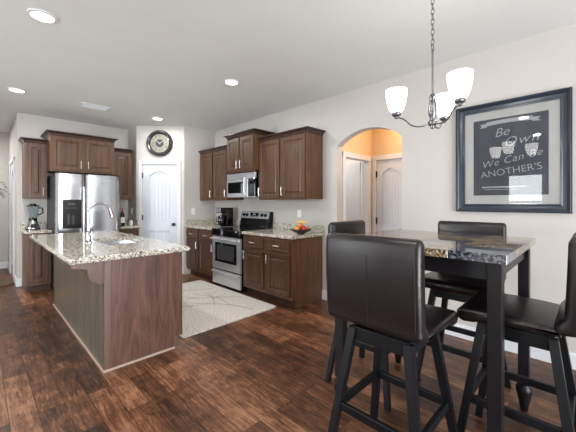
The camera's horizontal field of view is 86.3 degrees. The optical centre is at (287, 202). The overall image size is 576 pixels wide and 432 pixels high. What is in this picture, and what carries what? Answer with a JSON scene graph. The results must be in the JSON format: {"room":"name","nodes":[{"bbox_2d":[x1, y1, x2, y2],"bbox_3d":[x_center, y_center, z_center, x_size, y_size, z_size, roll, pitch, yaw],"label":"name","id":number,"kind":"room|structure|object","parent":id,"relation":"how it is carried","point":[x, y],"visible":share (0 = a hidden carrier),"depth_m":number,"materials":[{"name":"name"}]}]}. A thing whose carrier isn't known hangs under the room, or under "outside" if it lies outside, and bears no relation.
{"room":"kitchen dining area","nodes":[
{"label":"kitchen dining area","id":0,"kind":"room"},
{"bbox_2d":[0,132,7,261],"bbox_3d":[-7.048,-0.052,5.047,0.120,2.765,3.860,0,0,45],"label":"wall","id":1,"kind":"structure","parent":0,"point":[3,136],"depth_m":6.25,"materials":[{"name":"paint"}]},
{"bbox_2d":[0,262,6,268],"bbox_3d":[-6.973,1.265,5.028,0.014,0.130,3.540,0,0,45],"label":"baseboard","id":2,"kind":"structure","parent":1,"relation":"attached to","point":[2,264],"depth_m":6.23,"materials":[{"name":"paint"}]},
{"bbox_2d":[8,116,15,274],"bbox_3d":[-5.015,-0.052,5.666,1.900,2.765,0.120,0,0,45],"label":"wall","id":3,"kind":"structure","parent":0,"point":[12,132],"depth_m":5.52,"materials":[{"name":"paint"}]},
{"bbox_2d":[9,156,14,281],"bbox_3d":[-4.923,0.270,5.546,0.910,2.120,0.120,0,0,45],"label":"door","id":4,"kind":"structure","parent":3,"relation":"in","point":[12,161],"depth_m":5.69,"materials":[{"name":"paint"}]},
{"bbox_2d":[14,274,16,286],"bbox_3d":[-4.458,1.265,5.020,0.440,0.130,0.014,0,0,45],"label":"baseboard","id":5,"kind":"structure","parent":3,"relation":"attached to","point":[15,277],"depth_m":4.92,"materials":[{"name":"paint"}]},
{"bbox_2d":[47,174,54,288],"bbox_3d":[-3.446,0.439,5.179,0.725,1.743,0.892,0,0,45],"label":"panel","id":6,"kind":"object","parent":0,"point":[50,179],"depth_m":4.80,"materials":[{"name":"metal"}]},
{"bbox_2d":[16,113,127,277],"bbox_3d":[-3.735,-0.052,5.524,0.120,2.765,1.720,0,0,45],"label":"wall","id":7,"kind":"structure","parent":0,"point":[27,125],"depth_m":5.05,"materials":[{"name":"paint"}]},
{"bbox_2d":[17,278,21,286],"bbox_3d":[-4.274,1.265,4.884,0.014,0.130,0.052,0,0,45],"label":"baseboard","id":8,"kind":"structure","parent":7,"relation":"attached to","point":[19,280],"depth_m":4.88,"materials":[{"name":"paint"}]},
{"bbox_2d":[18,137,46,198],"bbox_3d":[-4.039,-0.526,4.857,0.382,0.937,0.323,0,0,45],"label":"upper cabinet","id":9,"kind":"object","parent":7,"relation":"attached to","point":[34,151],"visible":1,"depth_m":4.77,"materials":[{"name":"brown wood"}]},
{"bbox_2d":[20,222,45,228],"bbox_3d":[-4.149,0.365,5.002,0.022,0.100,0.325,0,0,45],"label":"backsplash","id":10,"kind":"structure","parent":7,"relation":"attached to","point":[42,224],"depth_m":4.99,"materials":[{"name":"stone"}]},
{"bbox_2d":[40,129,117,175],"bbox_3d":[-3.512,-0.796,5.189,0.660,0.617,0.985,0,0,45],"label":"upper cabinet","id":11,"kind":"object","parent":7,"relation":"attached to","point":[67,152],"visible":0.98,"depth_m":4.94,"materials":[{"name":"brown wood"}]},
{"bbox_2d":[107,148,131,199],"bbox_3d":[-3.151,-0.526,5.755,0.382,0.937,0.325,0,0,45],"label":"upper cabinet","id":12,"kind":"object","parent":7,"relation":"attached to","point":[122,157],"visible":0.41,"depth_m":5.67,"materials":[{"name":"brown wood"}]},
{"bbox_2d":[128,126,135,219],"bbox_3d":[-2.998,-0.052,5.949,0.570,2.765,0.080,0,0,45],"label":"wall","id":13,"kind":"structure","parent":0,"point":[131,132],"depth_m":5.83,"materials":[{"name":"paint"}]},
{"bbox_2d":[127,219,138,225],"bbox_3d":[-2.946,0.365,5.822,0.578,0.100,0.022,0,0,45],"label":"backsplash","id":14,"kind":"structure","parent":13,"relation":"attached to","point":[135,222],"depth_m":5.72,"materials":[{"name":"stone"}]},
{"bbox_2d":[136,126,182,266],"bbox_3d":[-2.389,-0.052,5.781,0.870,2.765,0.110,0,0,-1],"label":"wall","id":15,"kind":"structure","parent":0,"point":[142,132],"depth_m":5.73,"materials":[{"name":"paint"}]},
{"bbox_2d":[138,160,180,244],"bbox_3d":[-2.389,0.270,5.741,0.780,2.120,0.170,0,0,-1],"label":"door","id":16,"kind":"structure","parent":15,"relation":"in","point":[159,180],"depth_m":5.73,"materials":[{"name":"paint"}]},
{"bbox_2d":[146,130,172,155],"bbox_3d":[-2.388,-1.110,5.701,0.490,0.490,0.050,0,0,-1],"label":"wall clock","id":17,"kind":"object","parent":15,"relation":"attached to","point":[158,142],"visible":1,"depth_m":5.71,"materials":[{"name":"grey plastic"}]},
{"bbox_2d":[183,126,214,273],"bbox_3d":[-1.701,-0.052,6.030,0.120,2.765,0.780,0,0,45],"label":"wall","id":18,"kind":"structure","parent":0,"point":[195,140],"depth_m":5.84,"materials":[{"name":"paint"}]},
{"bbox_2d":[185,219,214,224],"bbox_3d":[-1.684,0.365,5.941,0.022,0.100,0.638,0,0,45],"label":"backsplash","id":19,"kind":"structure","parent":18,"relation":"attached to","point":[195,221],"depth_m":5.91,"materials":[{"name":"stone"}]},
{"bbox_2d":[248,173,258,196],"bbox_3d":[-0.619,-0.281,5.080,0.745,0.358,0.362,0,0,45],"label":"control panel","id":20,"kind":"object","parent":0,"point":[255,176],"depth_m":4.71,"materials":[{"name":"silver plastic"}]},
{"bbox_2d":[0,0,575,132],"bbox_3d":[-1.251,-1.475,2.574,12.000,0.080,8.500,0,0,45],"label":"ceiling","id":21,"kind":"structure","parent":0,"point":[142,60],"depth_m":2.85,"materials":[{"name":"paint"}]},
{"bbox_2d":[7,87,25,92],"bbox_3d":[-3.450,-1.430,3.906,0.190,0.010,0.190,0,0,45],"label":"recessed light","id":22,"kind":"object","parent":21,"relation":"in","point":[17,90],"visible":1,"depth_m":3.90,"materials":[{"name":"paint"}]},
{"bbox_2d":[26,8,57,23],"bbox_3d":[-1.886,-1.430,2.359,0.190,0.010,0.190,0,0,45],"label":"recessed light","id":23,"kind":"object","parent":21,"relation":"in","point":[39,15],"visible":1,"depth_m":2.36,"materials":[{"name":"paint"}]},
{"bbox_2d":[78,102,110,110],"bbox_3d":[-2.877,-1.429,4.570,0.220,0.012,0.380,0,0,45],"label":"ceiling vent","id":24,"kind":"object","parent":21,"relation":"in","point":[82,104],"visible":1,"depth_m":4.55,"materials":[{"name":"metal"}]},
{"bbox_2d":[223,79,239,85],"bbox_3d":[-0.670,-1.430,3.645,0.190,0.010,0.190,0,0,45],"label":"recessed light","id":25,"kind":"object","parent":21,"relation":"in","point":[232,82],"visible":1,"depth_m":3.65,"materials":[{"name":"paint"}]},
{"bbox_2d":[386,0,473,128],"bbox_3d":[0.946,-0.950,1.968,0.504,0.969,0.456,0,0,45],"label":"chandelier","id":26,"kind":"object","parent":21,"relation":"hanging from","point":[459,81],"visible":1,"depth_m":1.92,"materials":[{"name":"silver metal"}]},
{"bbox_2d":[0,268,575,431],"bbox_3d":[-1.251,1.370,2.574,12.000,0.080,8.500,0,0,45],"label":"floor","id":27,"kind":"structure","parent":0,"point":[265,371],"depth_m":2.30,"materials":[{"name":"brown wood"}]},
{"bbox_2d":[0,279,12,286],"bbox_3d":[-4.761,1.315,4.928,0.500,0.029,0.510,0,0,45],"label":"door mat","id":28,"kind":"object","parent":27,"relation":"on","point":[3,283],"visible":1,"depth_m":4.98,"materials":[{"name":"beige fabric"}]},
{"bbox_2d":[22,233,50,292],"bbox_3d":[-3.919,0.892,4.785,0.650,0.875,0.290,0,0,45],"label":"base cabinet","id":29,"kind":"object","parent":27,"relation":"on","point":[36,261],"visible":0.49,"depth_m":4.59,"materials":[{"name":"brown wood"}]},
{"bbox_2d":[20,222,51,233],"bbox_3d":[-3.932,0.384,4.787,0.634,0.138,0.325,0,0,45],"label":"countertop","id":30,"kind":"structure","parent":29,"relation":"on","point":[43,229],"depth_m":4.79,"materials":[{"name":"stone"}]},
{"bbox_2d":[25,204,42,229],"bbox_3d":[-4.002,0.213,4.823,0.191,0.402,0.181,0,0,-4],"label":"blender","id":31,"kind":"object","parent":30,"relation":"on","point":[32,209],"visible":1,"depth_m":4.77,"materials":[{"name":"metal"}]},
{"bbox_2d":[26,206,42,217],"bbox_3d":[-3.988,0.148,4.841,0.156,0.188,0.209,0,0,45],"label":"jar","id":32,"kind":"object","parent":31,"relation":"on","point":[32,211],"depth_m":4.78,"materials":[{"name":"clear glass"}]},
{"bbox_2d":[47,172,120,288],"bbox_3d":[-3.394,0.423,5.128,0.871,1.773,0.892,0,0,45],"label":"refrigerator","id":33,"kind":"object","parent":27,"relation":"on","point":[70,197],"visible":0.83,"depth_m":4.80,"materials":[{"name":"metal"}]},
{"bbox_2d":[33,240,181,372],"bbox_3d":[-2.079,0.892,3.369,2.286,0.875,0.896,0,0,45],"label":"kitchen island","id":34,"kind":"object","parent":27,"relation":"on","point":[123,312],"visible":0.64,"depth_m":2.64,"materials":[{"name":"brown wood"}]},
{"bbox_2d":[29,230,189,264],"bbox_3d":[-2.109,0.432,3.406,2.410,0.042,0.955,0,0,45],"label":"island countertop","id":35,"kind":"structure","parent":34,"relation":"on","point":[72,248],"depth_m":2.89,"materials":[{"name":"stone"}]},
{"bbox_2d":[85,202,113,242],"bbox_3d":[-1.956,0.203,3.203,0.098,0.417,0.266,0,0,45],"label":"faucet","id":36,"kind":"object","parent":35,"relation":"on","point":[88,236],"visible":0.99,"depth_m":3.14,"materials":[{"name":"silver metal"}]},
{"bbox_2d":[101,240,136,244],"bbox_3d":[-1.860,0.536,3.381,0.690,0.167,0.380,0,0,45],"label":"sink","id":37,"kind":"object","parent":35,"relation":"in","point":[119,241],"visible":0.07,"depth_m":3.66,"materials":[{"name":"metal"}]},
{"bbox_2d":[121,228,138,235],"bbox_3d":[-3.043,0.892,5.670,0.652,0.875,0.360,0,0,45],"label":"base cabinet","id":38,"kind":"object","parent":27,"relation":"on","point":[133,231],"visible":0.17,"depth_m":5.51,"materials":[{"name":"brown wood"}]},
{"bbox_2d":[121,219,139,228],"bbox_3d":[-3.050,0.384,5.679,0.634,0.138,0.373,0,0,45],"label":"countertop","id":39,"kind":"structure","parent":38,"relation":"on","point":[135,222],"depth_m":5.64,"materials":[{"name":"stone"}]},
{"bbox_2d":[121,208,124,225],"bbox_3d":[-3.039,0.255,5.630,0.077,0.318,0.077,0,0,45],"label":"wine bottle","id":40,"kind":"object","parent":39,"relation":"on","point":[122,212],"visible":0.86,"depth_m":5.61,"materials":[{"name":"black glass"}]},
{"bbox_2d":[186,227,213,280],"bbox_3d":[-1.353,0.892,5.596,0.965,0.875,0.662,0,0,45],"label":"base cabinet","id":41,"kind":"object","parent":27,"relation":"on","point":[199,259],"visible":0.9,"depth_m":5.37,"materials":[{"name":"brown wood"}]},
{"bbox_2d":[185,219,240,229],"bbox_3d":[-1.348,0.384,5.606,0.973,0.138,0.644,0,0,45],"label":"countertop","id":42,"kind":"structure","parent":41,"relation":"on","point":[207,224],"depth_m":5.71,"materials":[{"name":"stone"}]},
{"bbox_2d":[215,207,232,226],"bbox_3d":[-1.153,0.249,5.480,0.172,0.330,0.311,0,0,45],"label":"coffee maker","id":43,"kind":"object","parent":42,"relation":"on","point":[226,219],"visible":0.99,"depth_m":5.44,"materials":[{"name":"black plastic"}]},
{"bbox_2d":[178,280,275,337],"bbox_3d":[-1.263,1.321,4.126,1.910,0.015,1.270,0,0,45],"label":"area rug","id":44,"kind":"object","parent":27,"relation":"on","point":[206,306],"visible":0.57,"depth_m":3.86,"materials":[{"name":"beige carpet"}]},
{"bbox_2d":[210,211,272,291],"bbox_3d":[-0.759,0.738,4.962,0.760,1.185,0.713,0,0,45],"label":"range","id":45,"kind":"object","parent":27,"relation":"on","point":[227,270],"visible":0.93,"depth_m":4.78,"materials":[{"name":"silver metal"}]},
{"bbox_2d":[210,232,246,290],"bbox_3d":[-0.770,0.873,4.952,0.752,0.855,0.683,0,0,45],"label":"oven","id":46,"kind":"object","parent":45,"relation":"in","point":[227,270],"depth_m":4.68,"materials":[{"name":"grey metal"}]},
{"bbox_2d":[212,226,263,232],"bbox_3d":[-0.753,0.423,4.969,0.760,0.022,0.635,0,0,45],"label":"cooktop","id":47,"kind":"object","parent":45,"relation":"in","point":[238,229],"depth_m":4.93,"materials":[{"name":"black glass"}]},
{"bbox_2d":[243,234,321,307],"bbox_3d":[-0.109,0.892,4.365,0.995,0.875,0.662,0,0,45],"label":"base cabinet","id":48,"kind":"object","parent":27,"relation":"on","point":[288,272],"visible":1,"depth_m":4.06,"materials":[{"name":"brown wood"}]},
{"bbox_2d":[242,222,323,239],"bbox_3d":[-0.091,0.384,4.362,1.025,0.138,0.644,0,0,45],"label":"countertop","id":49,"kind":"structure","parent":48,"relation":"on","point":[280,230],"depth_m":4.30,"materials":[{"name":"stone"}]},
{"bbox_2d":[290,228,311,233],"bbox_3d":[0.173,0.381,4.127,0.304,0.066,0.304,0,0,45],"label":"fruit bowl","id":50,"kind":"object","parent":49,"relation":"on","point":[300,231],"visible":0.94,"depth_m":4.04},
{"bbox_2d":[325,220,420,411],"bbox_3d":[0.638,0.738,2.309,0.517,1.185,0.515,0,0,45],"label":"bar stool","id":51,"kind":"object","parent":27,"relation":"on","point":[356,226],"visible":0.18,"depth_m":2.29,"materials":[{"name":"leather"}]},
{"bbox_2d":[326,232,457,431],"bbox_3d":[0.522,0.738,1.525,0.515,1.185,0.517,0,0,45],"label":"bar stool","id":52,"kind":"object","parent":27,"relation":"on","point":[376,284],"visible":1,"depth_m":1.37,"materials":[{"name":"leather"}]},
{"bbox_2d":[334,229,535,431],"bbox_3d":[0.929,0.777,1.975,0.942,1.105,0.944,0,0,45],"label":"dining table","id":53,"kind":"object","parent":27,"relation":"on","point":[489,258],"visible":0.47,"depth_m":1.49,"materials":[{"name":"wood"}]},
{"bbox_2d":[416,221,511,398],"bbox_3d":[1.250,0.738,2.213,0.515,1.185,0.517,0,0,45],"label":"bar stool","id":54,"kind":"object","parent":27,"relation":"on","point":[447,287],"visible":0.3,"depth_m":2.19,"materials":[{"name":"leather"}]},
{"bbox_2d":[457,232,575,431],"bbox_3d":[1.196,0.738,1.580,0.517,1.185,0.515,0,0,45],"label":"bar stool","id":55,"kind":"object","parent":27,"relation":"on","point":[540,324],"visible":0.84,"depth_m":1.48,"materials":[{"name":"leather"}]},
{"bbox_2d":[342,130,371,231],"bbox_3d":[1.016,-0.052,4.524,0.100,2.765,0.900,0,0,45],"label":"wall","id":56,"kind":"structure","parent":0,"point":[361,143],"depth_m":4.56,"materials":[{"name":"paint"}]},
{"bbox_2d":[342,151,370,232],"bbox_3d":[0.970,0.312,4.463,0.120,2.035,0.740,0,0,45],"label":"door frame","id":57,"kind":"structure","parent":56,"relation":"in","point":[366,160],"depth_m":4.65,"materials":[{"name":"paint"}]},
{"bbox_2d":[346,162,360,220],"bbox_3d":[0.918,0.344,4.902,0.550,1.948,0.040,0,0,45],"label":"door","id":58,"kind":"structure","parent":57,"relation":"attached to","point":[353,170],"depth_m":4.77,"materials":[{"name":"paint"}]},
{"bbox_2d":[372,129,401,155],"bbox_3d":[1.940,-0.052,4.172,1.710,2.765,0.100,0,0,45],"label":"wall","id":59,"kind":"structure","parent":0,"point":[384,141],"depth_m":4.58,"materials":[{"name":"paint"}]},
{"bbox_2d":[372,153,401,231],"bbox_3d":[1.521,0.307,4.537,0.580,2.045,0.170,0,0,45],"label":"door","id":60,"kind":"structure","parent":59,"relation":"in","point":[386,169],"depth_m":4.57,"materials":[{"name":"paint"}]},
{"bbox_2d":[215,23,575,352],"bbox_3d":[1.663,-0.052,3.166,8.690,2.765,0.120,0,0,45],"label":"wall","id":61,"kind":"structure","parent":0,"point":[546,61],"depth_m":3.19,"materials":[{"name":"paint"}]},
{"bbox_2d":[198,145,243,200],"bbox_3d":[-1.263,-0.516,5.704,0.930,0.947,0.384,0,0,45],"label":"upper cabinet","id":62,"kind":"object","parent":61,"relation":"attached to","point":[213,161],"visible":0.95,"depth_m":5.54,"materials":[{"name":"brown wood"}]},
{"bbox_2d":[216,219,240,225],"bbox_3d":[-1.122,0.365,5.818,0.950,0.100,0.023,0,0,45],"label":"backsplash","id":63,"kind":"structure","parent":61,"relation":"attached to","point":[235,222],"depth_m":5.63,"materials":[{"name":"stone"}]},
{"bbox_2d":[223,128,274,173],"bbox_3d":[-0.629,-0.800,5.009,0.810,0.625,0.474,0,0,45],"label":"upper cabinet","id":64,"kind":"object","parent":61,"relation":"attached to","point":[243,146],"visible":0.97,"depth_m":4.79,"materials":[{"name":"brown wood"}]},
{"bbox_2d":[227,171,258,197],"bbox_3d":[-0.649,-0.285,5.049,0.745,0.390,0.449,0,0,45],"label":"microwave","id":65,"kind":"object","parent":64,"relation":"attached to","point":[246,184],"visible":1,"depth_m":4.87,"materials":[{"name":"silver metal"}]},
{"bbox_2d":[257,126,325,199],"bbox_3d":[0.022,-0.516,4.433,1.015,0.947,0.384,0,0,45],"label":"upper cabinet","id":66,"kind":"object","parent":61,"relation":"attached to","point":[290,161],"visible":1,"depth_m":4.21,"materials":[{"name":"brown wood"}]},
{"bbox_2d":[273,222,323,232],"bbox_3d":[0.127,0.365,4.582,1.025,0.100,0.023,0,0,45],"label":"backsplash","id":67,"kind":"structure","parent":61,"relation":"attached to","point":[284,226],"depth_m":4.61,"materials":[{"name":"stone"}]},
{"bbox_2d":[297,210,300,217],"bbox_3d":[0.164,0.160,4.559,0.072,0.116,0.009,0,0,45],"label":"wall outlet","id":68,"kind":"object","parent":61,"relation":"attached to","point":[298,211],"visible":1,"depth_m":4.55,"materials":[{"name":"white plastic"}]},
{"bbox_2d":[322,290,326,299],"bbox_3d":[0.561,1.265,4.162,0.242,0.130,0.014,0,0,45],"label":"baseboard","id":69,"kind":"structure","parent":61,"relation":"attached to","point":[324,292],"depth_m":4.21,"materials":[{"name":"paint"}]},
{"bbox_2d":[445,323,575,369],"bbox_3d":[2.920,1.265,1.828,4.620,0.130,0.014,0,0,45],"label":"baseboard","id":70,"kind":"structure","parent":61,"relation":"attached to","point":[543,355],"depth_m":2.71,"materials":[{"name":"paint"}]},
{"bbox_2d":[456,87,571,213],"bbox_3d":[1.971,-0.420,2.749,0.847,1.010,0.040,0,0,45],"label":"framed print","id":71,"kind":"object","parent":61,"relation":"attached to","point":[514,155],"visible":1,"depth_m":2.71,"materials":[{"name":"paper"}]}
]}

